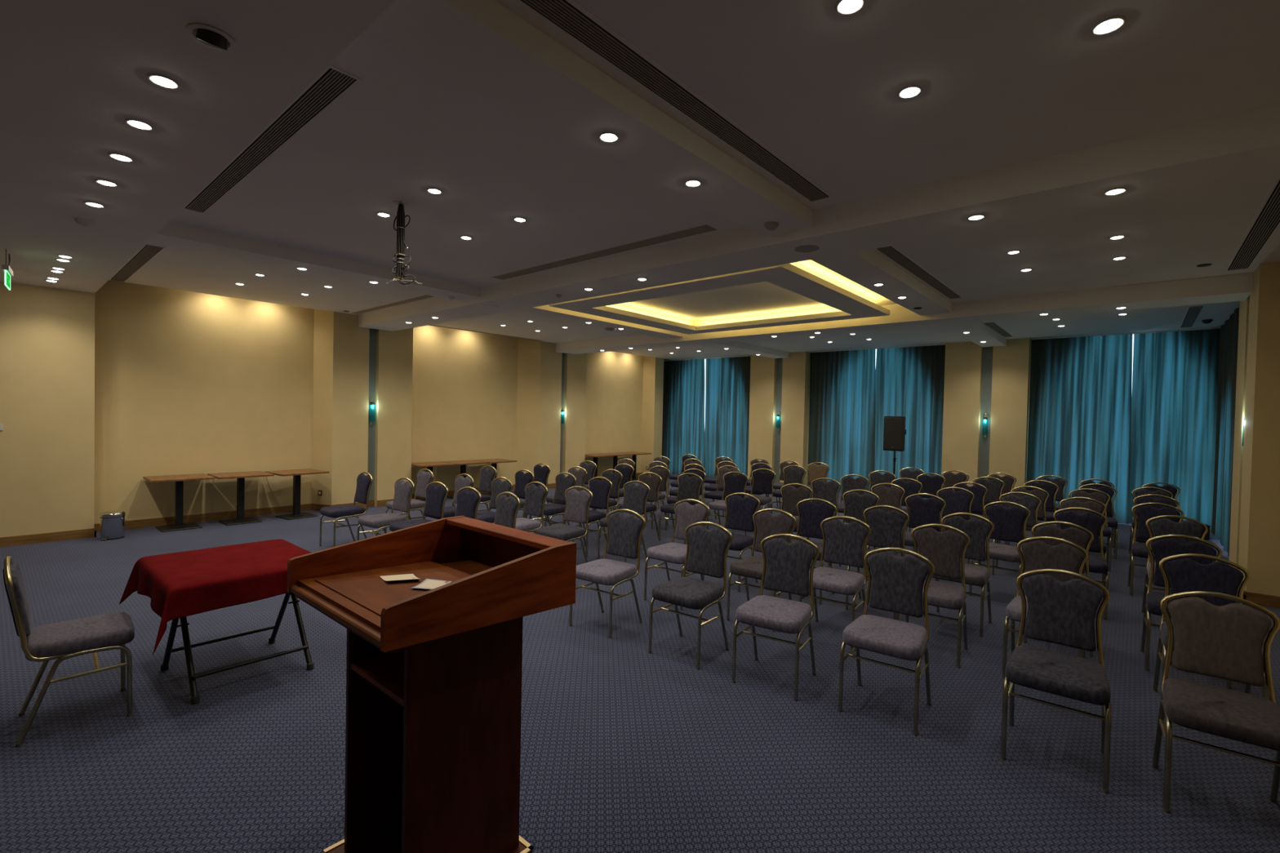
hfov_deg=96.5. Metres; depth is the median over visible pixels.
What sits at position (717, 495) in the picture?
banquet chair
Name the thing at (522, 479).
banquet chair
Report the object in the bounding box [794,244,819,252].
ceiling speaker
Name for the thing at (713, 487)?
banquet chair
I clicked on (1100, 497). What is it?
banquet chair
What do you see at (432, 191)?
diffuser
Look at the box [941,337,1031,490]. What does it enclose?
wall pillar
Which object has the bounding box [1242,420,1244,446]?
wall sconce
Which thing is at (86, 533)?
baseboard
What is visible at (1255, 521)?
wall pillar
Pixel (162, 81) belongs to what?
diffuser
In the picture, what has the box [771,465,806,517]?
banquet chair
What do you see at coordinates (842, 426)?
curtain
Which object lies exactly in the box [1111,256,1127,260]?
recessed light
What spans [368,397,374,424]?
wall sconce
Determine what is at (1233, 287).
ceiling beam
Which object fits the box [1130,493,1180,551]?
banquet chair
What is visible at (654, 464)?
banquet chair
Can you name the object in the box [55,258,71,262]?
recessed light
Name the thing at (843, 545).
banquet chair
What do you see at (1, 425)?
thermostat
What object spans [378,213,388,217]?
diffuser
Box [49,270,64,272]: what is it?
recessed light
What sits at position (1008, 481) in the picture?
banquet chair
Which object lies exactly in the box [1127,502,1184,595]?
banquet chair
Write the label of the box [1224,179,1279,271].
ceiling vent
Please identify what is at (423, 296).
ceiling vent
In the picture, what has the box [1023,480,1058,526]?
banquet chair
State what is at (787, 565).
banquet chair
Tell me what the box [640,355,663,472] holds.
wall pillar
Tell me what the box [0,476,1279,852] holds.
floor
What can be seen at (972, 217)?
diffuser
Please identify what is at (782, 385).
wall pillar
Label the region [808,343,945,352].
track
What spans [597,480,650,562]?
banquet chair
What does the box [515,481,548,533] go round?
banquet chair
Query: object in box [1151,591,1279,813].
banquet chair
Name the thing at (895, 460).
speaker stand
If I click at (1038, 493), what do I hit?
banquet chair
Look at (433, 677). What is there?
lectern
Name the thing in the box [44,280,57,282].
recessed light
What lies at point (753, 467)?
banquet chair
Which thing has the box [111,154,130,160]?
diffuser
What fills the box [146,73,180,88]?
recessed light
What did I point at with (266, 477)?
power cord
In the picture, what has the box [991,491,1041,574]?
banquet chair
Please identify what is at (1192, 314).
ceiling vent
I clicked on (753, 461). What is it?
banquet chair
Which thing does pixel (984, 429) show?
wall sconce
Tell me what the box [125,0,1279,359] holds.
ceiling
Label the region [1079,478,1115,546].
banquet chair
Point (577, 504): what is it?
banquet chair
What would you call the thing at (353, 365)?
wall pillar
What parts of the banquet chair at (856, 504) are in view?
backrest, frame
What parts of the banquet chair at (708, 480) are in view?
seat, frame, backrest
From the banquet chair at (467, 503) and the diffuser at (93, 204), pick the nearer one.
the diffuser at (93, 204)
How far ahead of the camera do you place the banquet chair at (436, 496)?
6.50 m
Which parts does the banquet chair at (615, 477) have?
seat, backrest, frame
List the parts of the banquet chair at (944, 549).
leg, backrest, frame, seat, leg, leg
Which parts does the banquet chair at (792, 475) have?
seat, frame, backrest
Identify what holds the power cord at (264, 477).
hanging from the wall
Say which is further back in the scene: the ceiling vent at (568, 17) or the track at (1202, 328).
the track at (1202, 328)
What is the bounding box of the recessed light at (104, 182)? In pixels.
[94,178,118,186]
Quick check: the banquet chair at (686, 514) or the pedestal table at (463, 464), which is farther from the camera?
the pedestal table at (463, 464)
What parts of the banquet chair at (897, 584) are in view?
leg, leg, seat, frame, backrest, leg, leg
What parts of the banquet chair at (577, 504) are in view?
seat, frame, backrest, leg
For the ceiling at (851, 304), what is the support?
attached to the ceiling at (1003, 82)
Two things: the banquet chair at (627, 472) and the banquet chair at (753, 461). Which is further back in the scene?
the banquet chair at (753, 461)
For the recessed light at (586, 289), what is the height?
0.014 m
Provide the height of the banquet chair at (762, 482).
0.935 m
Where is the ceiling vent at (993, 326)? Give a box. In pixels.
[982,321,1013,337]
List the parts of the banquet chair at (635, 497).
leg, seat, backrest, frame, leg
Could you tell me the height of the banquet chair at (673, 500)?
0.935 m
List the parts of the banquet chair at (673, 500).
leg, seat, backrest, frame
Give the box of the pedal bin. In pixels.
[99,511,127,540]
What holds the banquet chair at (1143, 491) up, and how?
on the floor
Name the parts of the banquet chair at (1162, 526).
leg, seat, backrest, frame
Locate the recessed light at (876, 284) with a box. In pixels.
[873,283,884,285]
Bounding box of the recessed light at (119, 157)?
[107,152,133,162]
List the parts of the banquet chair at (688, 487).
leg, leg, seat, frame, backrest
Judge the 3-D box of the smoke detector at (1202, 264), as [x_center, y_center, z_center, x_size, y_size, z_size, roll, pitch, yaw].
[5.681,-1.622,5.752,0.110,0.012,0.110,2,1,41]
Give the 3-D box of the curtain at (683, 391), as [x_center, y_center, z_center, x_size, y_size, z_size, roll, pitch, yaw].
[1.207,-0.247,16.614,1.715,3.372,0.065,2,1,41]
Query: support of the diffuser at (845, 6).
attached to the recessed light at (842, 6)
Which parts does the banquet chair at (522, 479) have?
seat, backrest, frame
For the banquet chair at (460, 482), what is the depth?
7.43 m
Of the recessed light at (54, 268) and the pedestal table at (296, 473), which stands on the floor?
the pedestal table at (296, 473)
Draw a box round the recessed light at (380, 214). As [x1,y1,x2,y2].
[376,212,391,217]
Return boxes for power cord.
[212,479,213,512]
[263,476,264,507]
[266,476,280,506]
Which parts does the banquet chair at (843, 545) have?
leg, seat, frame, backrest, leg, leg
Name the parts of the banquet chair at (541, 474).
backrest, frame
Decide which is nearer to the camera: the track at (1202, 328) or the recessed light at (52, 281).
the recessed light at (52, 281)
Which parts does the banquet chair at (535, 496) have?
seat, backrest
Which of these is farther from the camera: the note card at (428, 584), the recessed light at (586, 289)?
the recessed light at (586, 289)
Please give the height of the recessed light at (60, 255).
0.014 m
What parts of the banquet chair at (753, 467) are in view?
seat, backrest, frame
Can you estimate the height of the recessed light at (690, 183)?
0.014 m
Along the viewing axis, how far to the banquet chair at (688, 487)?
8.16 m
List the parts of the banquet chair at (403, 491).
leg, seat, leg, backrest, frame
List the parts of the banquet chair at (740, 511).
seat, backrest, frame, leg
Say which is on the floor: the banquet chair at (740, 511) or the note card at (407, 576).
the banquet chair at (740, 511)
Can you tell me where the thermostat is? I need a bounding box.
[0,424,3,431]
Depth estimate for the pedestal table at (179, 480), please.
8.12 m
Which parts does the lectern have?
moulding, rail, panel, board panel, panel, box panel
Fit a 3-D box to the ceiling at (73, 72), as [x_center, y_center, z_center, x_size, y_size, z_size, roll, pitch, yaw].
[-4.001,-1.818,1.990,12.550,0.516,4.148,2,1,41]
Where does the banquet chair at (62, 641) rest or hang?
on the floor
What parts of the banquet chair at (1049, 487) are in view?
backrest, frame, seat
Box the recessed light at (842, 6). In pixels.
[835,0,866,14]
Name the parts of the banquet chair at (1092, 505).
backrest, frame, seat, leg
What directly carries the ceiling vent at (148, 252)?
in the ceiling at (1003, 82)
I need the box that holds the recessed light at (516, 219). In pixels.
[513,217,526,222]
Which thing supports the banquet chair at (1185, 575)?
on the floor
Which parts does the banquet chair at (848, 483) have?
seat, backrest, frame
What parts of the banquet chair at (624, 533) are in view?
leg, leg, seat, leg, frame, backrest, leg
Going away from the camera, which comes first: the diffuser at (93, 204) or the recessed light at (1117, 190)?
the recessed light at (1117, 190)
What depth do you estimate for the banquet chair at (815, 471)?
10.80 m
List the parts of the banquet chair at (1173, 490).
frame, backrest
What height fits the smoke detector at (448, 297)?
0.046 m
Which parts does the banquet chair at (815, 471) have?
backrest, frame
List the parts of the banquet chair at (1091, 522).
frame, backrest, seat, leg, leg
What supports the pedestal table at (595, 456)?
on the floor
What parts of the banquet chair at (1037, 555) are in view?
leg, leg, seat, backrest, frame, leg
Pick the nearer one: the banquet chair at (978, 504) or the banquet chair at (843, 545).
the banquet chair at (843, 545)
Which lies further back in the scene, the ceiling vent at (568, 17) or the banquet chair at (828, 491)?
the banquet chair at (828, 491)
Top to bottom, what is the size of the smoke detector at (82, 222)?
0.046 m
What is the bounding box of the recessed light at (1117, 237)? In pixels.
[1108,235,1125,239]
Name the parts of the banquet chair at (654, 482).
seat, backrest, frame, leg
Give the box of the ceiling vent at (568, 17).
[514,0,833,202]
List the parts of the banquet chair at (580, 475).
seat, backrest, frame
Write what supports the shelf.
attached to the lectern
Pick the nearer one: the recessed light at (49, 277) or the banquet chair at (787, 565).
the banquet chair at (787, 565)
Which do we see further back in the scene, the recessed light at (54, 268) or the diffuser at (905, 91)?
the recessed light at (54, 268)
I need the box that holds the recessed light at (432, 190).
[426,187,442,194]
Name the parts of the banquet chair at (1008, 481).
frame, backrest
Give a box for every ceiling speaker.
[604,327,616,330]
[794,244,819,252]
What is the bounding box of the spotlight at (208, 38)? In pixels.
[186,23,235,50]
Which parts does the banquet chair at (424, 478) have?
seat, backrest, frame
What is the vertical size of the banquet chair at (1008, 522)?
0.935 m
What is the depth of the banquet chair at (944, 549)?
4.44 m
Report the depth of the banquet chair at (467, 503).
6.14 m
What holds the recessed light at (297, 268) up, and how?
attached to the ceiling beam at (175, 235)
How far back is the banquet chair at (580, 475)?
8.77 m
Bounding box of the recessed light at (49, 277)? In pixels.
[46,276,59,279]
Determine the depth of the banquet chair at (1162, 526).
5.24 m
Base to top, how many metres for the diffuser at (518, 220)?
0.013 m
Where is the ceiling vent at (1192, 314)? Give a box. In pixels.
[1178,305,1204,328]
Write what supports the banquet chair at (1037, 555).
on the floor
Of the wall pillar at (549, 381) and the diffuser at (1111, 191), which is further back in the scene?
the wall pillar at (549, 381)
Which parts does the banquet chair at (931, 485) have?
backrest, frame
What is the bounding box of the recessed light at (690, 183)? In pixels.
[684,179,702,186]
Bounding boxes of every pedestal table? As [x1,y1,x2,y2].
[142,473,214,532]
[207,471,274,525]
[264,468,328,519]
[411,462,455,501]
[439,460,487,498]
[474,458,516,497]
[585,453,614,484]
[600,453,633,472]
[617,451,651,480]
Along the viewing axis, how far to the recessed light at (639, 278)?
5.98 m
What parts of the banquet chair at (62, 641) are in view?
backrest, leg, frame, leg, seat rail, seat, leg, leg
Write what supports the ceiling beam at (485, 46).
attached to the ceiling at (1003, 82)
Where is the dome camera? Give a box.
[1201,319,1213,323]
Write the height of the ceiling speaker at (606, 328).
0.040 m
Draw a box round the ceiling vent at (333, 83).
[182,64,362,213]
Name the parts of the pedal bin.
lid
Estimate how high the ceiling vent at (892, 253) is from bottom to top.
0.008 m
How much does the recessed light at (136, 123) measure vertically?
0.014 m
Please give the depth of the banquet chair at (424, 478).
7.94 m
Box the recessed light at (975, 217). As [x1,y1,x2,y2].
[966,213,985,220]
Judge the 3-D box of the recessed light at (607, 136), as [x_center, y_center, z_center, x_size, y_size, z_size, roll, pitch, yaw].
[-0.169,-1.568,3.103,0.114,0.014,0.114,2,1,41]
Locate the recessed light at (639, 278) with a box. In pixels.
[636,277,647,280]
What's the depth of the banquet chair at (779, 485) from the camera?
11.15 m
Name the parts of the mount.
ceiling plate, bracket arm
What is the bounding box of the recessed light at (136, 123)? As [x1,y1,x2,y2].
[124,118,154,130]
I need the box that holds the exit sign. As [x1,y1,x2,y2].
[1,248,13,290]
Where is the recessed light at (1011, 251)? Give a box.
[1006,250,1020,253]
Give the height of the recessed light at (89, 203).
0.014 m
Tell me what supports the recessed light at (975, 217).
attached to the ceiling beam at (1242, 148)
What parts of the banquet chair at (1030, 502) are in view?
leg, leg, seat, backrest, frame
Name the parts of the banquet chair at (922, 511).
seat, backrest, frame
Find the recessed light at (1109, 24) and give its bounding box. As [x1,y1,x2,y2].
[1090,15,1126,35]
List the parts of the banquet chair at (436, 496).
seat, backrest, frame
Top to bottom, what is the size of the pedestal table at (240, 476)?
0.730 m
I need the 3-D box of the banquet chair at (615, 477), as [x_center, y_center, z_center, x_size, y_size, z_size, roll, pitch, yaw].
[-0.572,1.107,8.386,0.439,0.935,0.508,2,1,39]
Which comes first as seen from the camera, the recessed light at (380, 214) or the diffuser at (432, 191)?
the diffuser at (432, 191)
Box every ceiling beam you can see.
[147,222,788,358]
[358,103,1279,331]
[364,0,1006,346]
[555,272,1253,354]
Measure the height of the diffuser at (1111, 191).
0.013 m
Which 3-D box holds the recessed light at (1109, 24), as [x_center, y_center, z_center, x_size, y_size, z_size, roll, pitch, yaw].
[1.915,-1.635,2.336,0.114,0.014,0.114,2,1,41]
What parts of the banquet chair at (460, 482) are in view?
seat, backrest, frame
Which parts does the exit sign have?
panel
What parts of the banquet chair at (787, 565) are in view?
leg, leg, seat, frame, backrest, leg, leg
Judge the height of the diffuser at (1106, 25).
0.013 m
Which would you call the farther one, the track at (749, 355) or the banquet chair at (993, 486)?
the track at (749, 355)
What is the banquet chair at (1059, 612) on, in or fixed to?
on the floor
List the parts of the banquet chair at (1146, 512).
leg, leg, seat, backrest, frame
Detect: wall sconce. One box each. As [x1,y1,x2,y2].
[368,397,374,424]
[560,408,564,426]
[776,411,780,430]
[982,413,987,437]
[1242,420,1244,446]
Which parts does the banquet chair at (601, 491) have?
leg, leg, seat, backrest, frame, leg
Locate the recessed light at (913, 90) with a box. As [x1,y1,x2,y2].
[897,84,922,98]
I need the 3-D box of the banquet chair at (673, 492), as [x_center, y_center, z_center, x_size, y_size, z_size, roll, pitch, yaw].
[0.793,1.110,9.724,0.439,0.935,0.508,2,1,38]
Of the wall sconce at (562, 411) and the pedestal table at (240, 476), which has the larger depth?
the wall sconce at (562, 411)
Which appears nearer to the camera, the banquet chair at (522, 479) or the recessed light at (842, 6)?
the recessed light at (842, 6)
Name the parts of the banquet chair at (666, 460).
frame, backrest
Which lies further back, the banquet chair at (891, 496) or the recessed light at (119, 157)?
the banquet chair at (891, 496)
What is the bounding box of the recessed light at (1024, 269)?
[1019,268,1032,271]
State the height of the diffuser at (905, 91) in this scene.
0.013 m
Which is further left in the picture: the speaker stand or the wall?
the wall
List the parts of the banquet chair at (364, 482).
leg, leg, seat, leg, leg, backrest, frame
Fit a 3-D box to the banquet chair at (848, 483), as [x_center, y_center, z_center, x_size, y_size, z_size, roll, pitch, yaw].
[3.076,1.185,8.387,0.439,0.935,0.508,2,1,36]
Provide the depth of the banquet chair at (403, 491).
6.79 m
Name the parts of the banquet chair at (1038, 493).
backrest, frame, seat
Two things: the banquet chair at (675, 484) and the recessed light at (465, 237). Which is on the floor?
the banquet chair at (675, 484)
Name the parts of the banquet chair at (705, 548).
leg, leg, seat, leg, backrest, frame, leg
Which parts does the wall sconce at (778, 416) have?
lamp shade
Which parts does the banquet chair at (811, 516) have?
seat, backrest, frame, leg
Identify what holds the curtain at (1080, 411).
hanging from the track at (1202, 328)
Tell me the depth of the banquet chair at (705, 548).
4.30 m
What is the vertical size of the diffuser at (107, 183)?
0.013 m
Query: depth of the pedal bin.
7.36 m
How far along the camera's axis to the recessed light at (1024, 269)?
6.06 m
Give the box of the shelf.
[349,650,404,706]
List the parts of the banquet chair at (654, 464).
backrest, frame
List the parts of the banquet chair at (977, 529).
seat, backrest, frame, leg, leg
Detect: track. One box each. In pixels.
[663,355,751,361]
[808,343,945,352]
[1031,328,1212,339]
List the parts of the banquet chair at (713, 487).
seat, backrest, frame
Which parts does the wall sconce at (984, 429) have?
lamp shade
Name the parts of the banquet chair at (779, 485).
seat, backrest, frame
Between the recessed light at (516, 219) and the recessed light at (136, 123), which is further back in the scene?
the recessed light at (516, 219)
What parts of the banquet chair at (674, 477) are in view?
leg, seat, frame, backrest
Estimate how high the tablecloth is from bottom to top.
0.328 m
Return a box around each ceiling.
[0,0,395,293]
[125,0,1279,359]
[548,262,889,334]
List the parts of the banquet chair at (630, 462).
backrest, frame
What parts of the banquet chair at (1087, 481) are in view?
backrest, frame, seat, leg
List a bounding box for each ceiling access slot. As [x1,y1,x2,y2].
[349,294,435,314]
[489,223,718,279]
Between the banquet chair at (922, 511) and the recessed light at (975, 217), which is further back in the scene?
the banquet chair at (922, 511)
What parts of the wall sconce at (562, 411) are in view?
lamp shade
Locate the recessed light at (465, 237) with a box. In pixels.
[459,235,472,239]
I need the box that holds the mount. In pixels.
[386,200,422,286]
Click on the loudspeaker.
(894, 429)
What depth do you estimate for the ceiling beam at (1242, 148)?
3.98 m
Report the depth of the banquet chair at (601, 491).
7.38 m
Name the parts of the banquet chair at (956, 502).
backrest, frame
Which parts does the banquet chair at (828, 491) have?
frame, backrest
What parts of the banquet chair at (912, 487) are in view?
seat, backrest, frame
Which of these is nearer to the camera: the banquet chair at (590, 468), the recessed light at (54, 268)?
the recessed light at (54, 268)
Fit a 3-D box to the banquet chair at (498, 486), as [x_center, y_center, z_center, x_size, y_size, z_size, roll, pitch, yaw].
[-1.892,1.105,7.035,0.439,0.935,0.508,2,1,39]
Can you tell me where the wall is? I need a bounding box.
[0,280,643,537]
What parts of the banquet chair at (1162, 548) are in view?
leg, leg, seat, backrest, frame, leg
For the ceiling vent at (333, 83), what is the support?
in the ceiling at (1003, 82)
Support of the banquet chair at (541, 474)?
on the floor
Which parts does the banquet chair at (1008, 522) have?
leg, seat, backrest, frame, leg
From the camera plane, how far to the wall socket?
9.75 m
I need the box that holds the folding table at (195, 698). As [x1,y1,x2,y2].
[160,592,313,704]
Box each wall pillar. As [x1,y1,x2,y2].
[311,309,413,506]
[515,337,586,484]
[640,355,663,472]
[747,351,810,484]
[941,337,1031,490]
[1228,261,1279,596]
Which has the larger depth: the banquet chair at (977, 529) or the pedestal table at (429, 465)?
the pedestal table at (429, 465)
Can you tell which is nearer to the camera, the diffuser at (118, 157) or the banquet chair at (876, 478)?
the diffuser at (118, 157)
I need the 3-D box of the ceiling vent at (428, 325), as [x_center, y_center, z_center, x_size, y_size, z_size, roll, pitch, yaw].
[-3.182,-1.935,11.832,0.086,0.004,2.870,2,1,41]
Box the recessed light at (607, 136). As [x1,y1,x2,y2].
[598,131,619,142]
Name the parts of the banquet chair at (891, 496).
backrest, frame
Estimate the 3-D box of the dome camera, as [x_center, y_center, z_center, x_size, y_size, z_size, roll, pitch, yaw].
[8.620,-1.593,8.683,0.120,0.058,0.120,2,1,41]
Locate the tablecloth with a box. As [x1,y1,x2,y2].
[119,538,311,654]
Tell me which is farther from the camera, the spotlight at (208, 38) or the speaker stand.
the speaker stand
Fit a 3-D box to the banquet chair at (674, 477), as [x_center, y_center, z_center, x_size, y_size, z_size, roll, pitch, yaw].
[0.915,1.064,12.208,0.439,0.935,0.508,2,1,40]
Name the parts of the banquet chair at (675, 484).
seat, backrest, frame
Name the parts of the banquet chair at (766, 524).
leg, leg, seat, frame, backrest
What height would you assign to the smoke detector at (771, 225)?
0.046 m
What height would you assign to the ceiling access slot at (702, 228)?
0.006 m
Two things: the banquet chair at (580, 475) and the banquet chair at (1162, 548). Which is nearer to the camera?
the banquet chair at (1162, 548)
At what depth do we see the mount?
4.51 m
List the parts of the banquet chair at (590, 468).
backrest, frame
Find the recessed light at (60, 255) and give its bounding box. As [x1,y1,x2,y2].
[57,254,73,258]
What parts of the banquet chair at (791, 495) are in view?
seat, backrest, frame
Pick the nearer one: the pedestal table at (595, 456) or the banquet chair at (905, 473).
the banquet chair at (905, 473)
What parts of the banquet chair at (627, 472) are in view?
seat, backrest, frame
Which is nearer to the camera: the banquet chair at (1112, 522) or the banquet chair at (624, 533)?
the banquet chair at (624, 533)
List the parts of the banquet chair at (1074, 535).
leg, frame, backrest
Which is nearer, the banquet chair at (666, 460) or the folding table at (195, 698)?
the folding table at (195, 698)
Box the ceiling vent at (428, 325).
[428,324,542,341]
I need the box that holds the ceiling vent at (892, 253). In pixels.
[875,245,963,299]
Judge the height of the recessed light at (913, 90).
0.014 m
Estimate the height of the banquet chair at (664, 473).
0.935 m
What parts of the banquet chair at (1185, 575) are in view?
leg, leg, backrest, frame, seat, leg, leg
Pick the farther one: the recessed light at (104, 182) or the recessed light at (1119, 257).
the recessed light at (1119, 257)
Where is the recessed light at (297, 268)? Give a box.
[296,266,307,270]
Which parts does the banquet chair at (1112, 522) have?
frame, backrest, seat, leg, leg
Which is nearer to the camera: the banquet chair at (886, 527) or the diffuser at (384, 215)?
the diffuser at (384, 215)
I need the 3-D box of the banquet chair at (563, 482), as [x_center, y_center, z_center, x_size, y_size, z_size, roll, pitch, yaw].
[-1.188,1.105,7.789,0.439,0.935,0.508,2,1,40]
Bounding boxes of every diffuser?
[86,202,102,207]
[97,180,115,186]
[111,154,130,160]
[128,120,150,128]
[151,75,175,87]
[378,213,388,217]
[428,189,439,193]
[515,217,524,222]
[601,133,616,141]
[686,181,699,186]
[839,0,861,12]
[901,87,919,97]
[969,215,982,219]
[1095,18,1121,32]
[1106,189,1124,194]
[1111,235,1123,239]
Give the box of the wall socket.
[317,490,322,495]
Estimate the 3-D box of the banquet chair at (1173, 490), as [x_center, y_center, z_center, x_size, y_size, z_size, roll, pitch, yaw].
[7.491,1.284,8.214,0.439,0.935,0.508,2,1,39]
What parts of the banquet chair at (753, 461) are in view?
seat, frame, backrest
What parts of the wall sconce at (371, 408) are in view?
lamp shade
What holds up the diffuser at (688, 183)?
attached to the recessed light at (690, 183)
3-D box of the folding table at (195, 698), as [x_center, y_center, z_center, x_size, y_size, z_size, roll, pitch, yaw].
[-2.709,1.253,3.819,0.935,0.729,0.810,2,1,41]
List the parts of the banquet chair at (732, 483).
seat, frame, backrest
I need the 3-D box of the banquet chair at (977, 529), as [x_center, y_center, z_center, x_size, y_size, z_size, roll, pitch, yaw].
[2.791,1.246,4.975,0.439,0.935,0.508,2,1,40]
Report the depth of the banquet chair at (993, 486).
8.59 m
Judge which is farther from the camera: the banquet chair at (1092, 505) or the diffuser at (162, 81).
the banquet chair at (1092, 505)
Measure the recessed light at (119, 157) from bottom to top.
0.014 m
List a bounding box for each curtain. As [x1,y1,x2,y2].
[662,359,705,475]
[704,355,751,478]
[808,348,875,493]
[874,344,945,499]
[1026,333,1132,524]
[1128,328,1220,530]
[1211,307,1239,556]
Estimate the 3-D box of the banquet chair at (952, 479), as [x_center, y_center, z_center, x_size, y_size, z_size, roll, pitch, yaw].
[5.198,1.209,9.521,0.439,0.935,0.508,2,1,38]
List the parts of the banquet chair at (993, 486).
seat, backrest, frame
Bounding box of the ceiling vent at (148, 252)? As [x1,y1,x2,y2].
[109,244,166,282]
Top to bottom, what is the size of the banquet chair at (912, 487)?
0.935 m
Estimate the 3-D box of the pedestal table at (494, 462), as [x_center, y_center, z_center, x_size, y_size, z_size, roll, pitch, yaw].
[-3.098,1.082,12.106,0.650,0.730,0.700,2,1,39]
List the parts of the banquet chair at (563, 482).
seat, leg, backrest, frame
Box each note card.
[380,573,418,581]
[412,578,452,589]
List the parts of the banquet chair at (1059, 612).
leg, leg, seat, backrest, frame, leg, leg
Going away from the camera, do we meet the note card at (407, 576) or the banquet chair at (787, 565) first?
the note card at (407, 576)
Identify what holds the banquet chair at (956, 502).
on the floor
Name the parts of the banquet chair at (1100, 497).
backrest, frame, seat, leg, leg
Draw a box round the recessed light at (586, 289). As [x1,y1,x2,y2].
[583,288,593,290]
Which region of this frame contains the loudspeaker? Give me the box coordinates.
[883,416,906,451]
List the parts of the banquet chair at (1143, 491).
leg, leg, seat, frame, backrest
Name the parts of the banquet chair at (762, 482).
seat, backrest, frame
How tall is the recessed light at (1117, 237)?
0.014 m
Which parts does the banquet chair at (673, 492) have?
seat, backrest, frame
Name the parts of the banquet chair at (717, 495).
seat, backrest, frame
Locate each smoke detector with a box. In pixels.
[74,217,93,226]
[445,295,454,300]
[764,221,778,230]
[1196,263,1212,266]
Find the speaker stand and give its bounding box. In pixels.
[893,450,897,479]
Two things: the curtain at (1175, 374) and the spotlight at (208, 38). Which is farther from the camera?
the curtain at (1175, 374)
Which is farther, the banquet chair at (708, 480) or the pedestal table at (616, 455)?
the pedestal table at (616, 455)
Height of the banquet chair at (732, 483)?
0.935 m
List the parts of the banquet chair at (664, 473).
leg, seat, backrest, frame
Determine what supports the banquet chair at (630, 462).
on the floor
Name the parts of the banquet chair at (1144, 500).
seat, backrest, frame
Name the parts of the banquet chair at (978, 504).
backrest, frame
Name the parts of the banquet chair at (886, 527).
leg, leg, seat, backrest, frame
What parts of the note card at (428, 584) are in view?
panel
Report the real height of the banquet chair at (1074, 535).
0.935 m
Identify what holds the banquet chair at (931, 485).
on the floor
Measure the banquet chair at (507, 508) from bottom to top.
0.935 m
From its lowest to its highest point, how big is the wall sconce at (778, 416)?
0.489 m
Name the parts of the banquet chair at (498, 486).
seat, backrest, frame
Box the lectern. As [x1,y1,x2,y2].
[287,515,576,852]
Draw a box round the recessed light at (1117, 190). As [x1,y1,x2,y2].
[1103,187,1127,195]
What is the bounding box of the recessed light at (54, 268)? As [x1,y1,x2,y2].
[50,266,66,270]
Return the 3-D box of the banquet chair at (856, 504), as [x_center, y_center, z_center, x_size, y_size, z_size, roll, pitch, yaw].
[2.452,1.208,6.535,0.439,0.935,0.508,2,1,36]
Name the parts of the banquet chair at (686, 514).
leg, seat, leg, leg, frame, backrest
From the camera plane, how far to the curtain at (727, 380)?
15.65 m
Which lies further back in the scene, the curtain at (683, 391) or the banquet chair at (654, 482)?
the curtain at (683, 391)
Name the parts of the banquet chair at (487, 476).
seat, backrest, frame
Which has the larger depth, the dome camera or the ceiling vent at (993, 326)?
the ceiling vent at (993, 326)
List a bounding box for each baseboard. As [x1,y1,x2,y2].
[0,472,648,547]
[1236,584,1279,608]
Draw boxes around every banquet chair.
[2,555,134,747]
[319,471,373,546]
[356,477,414,541]
[385,468,433,533]
[389,481,448,532]
[423,473,474,519]
[453,465,497,511]
[454,486,481,519]
[476,476,512,523]
[488,469,534,518]
[493,491,520,528]
[511,462,550,522]
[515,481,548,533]
[528,472,576,542]
[535,485,592,562]
[544,466,587,528]
[564,476,612,556]
[568,508,645,639]
[578,469,622,537]
[579,460,596,510]
[595,463,634,515]
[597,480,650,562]
[613,457,635,509]
[618,471,662,544]
[644,498,710,610]
[645,466,670,528]
[648,461,667,517]
[648,521,733,670]
[653,456,670,505]
[658,472,702,544]
[665,468,706,530]
[667,453,697,497]
[667,463,704,517]
[669,457,702,497]
[702,456,732,500]
[702,461,737,515]
[702,465,740,519]
[702,492,760,592]
[706,471,748,535]
[726,508,796,632]
[732,533,819,701]
[743,462,772,513]
[745,468,776,514]
[746,457,768,505]
[767,460,799,508]
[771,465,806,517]
[777,497,837,604]
[779,483,813,540]
[799,515,871,649]
[804,462,829,497]
[808,477,840,540]
[827,489,879,581]
[834,474,869,519]
[838,546,934,736]
[845,505,909,619]
[862,483,905,554]
[868,470,895,494]
[890,477,922,551]
[894,493,946,581]
[895,524,970,668]
[899,466,924,482]
[908,472,946,531]
[927,512,994,636]
[936,487,974,564]
[941,470,968,490]
[952,481,987,542]
[968,476,1004,543]
[968,501,1031,595]
[980,472,1016,515]
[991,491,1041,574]
[1000,568,1111,794]
[1001,536,1088,678]
[1004,485,1048,545]
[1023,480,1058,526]
[1023,520,1093,657]
[1035,475,1067,512]
[1053,506,1108,619]
[1059,497,1106,582]
[1068,488,1111,571]
[1078,483,1118,559]
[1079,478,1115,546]
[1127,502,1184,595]
[1128,486,1173,554]
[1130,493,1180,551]
[1138,482,1182,542]
[1140,534,1231,688]
[1141,515,1208,613]
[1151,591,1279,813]
[1152,553,1267,718]
[1193,521,1210,540]
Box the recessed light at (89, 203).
[83,201,105,207]
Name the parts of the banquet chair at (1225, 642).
leg, leg, backrest, frame, seat, leg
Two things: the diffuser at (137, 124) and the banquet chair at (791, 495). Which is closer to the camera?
the diffuser at (137, 124)
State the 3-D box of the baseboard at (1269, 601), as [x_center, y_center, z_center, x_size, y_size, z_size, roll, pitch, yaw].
[5.419,1.726,4.318,0.898,0.115,5.884,2,1,41]
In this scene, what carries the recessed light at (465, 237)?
in the ceiling at (1003, 82)
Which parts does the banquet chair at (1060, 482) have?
backrest, seat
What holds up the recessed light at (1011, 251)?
in the ceiling at (1003, 82)
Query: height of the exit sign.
0.347 m

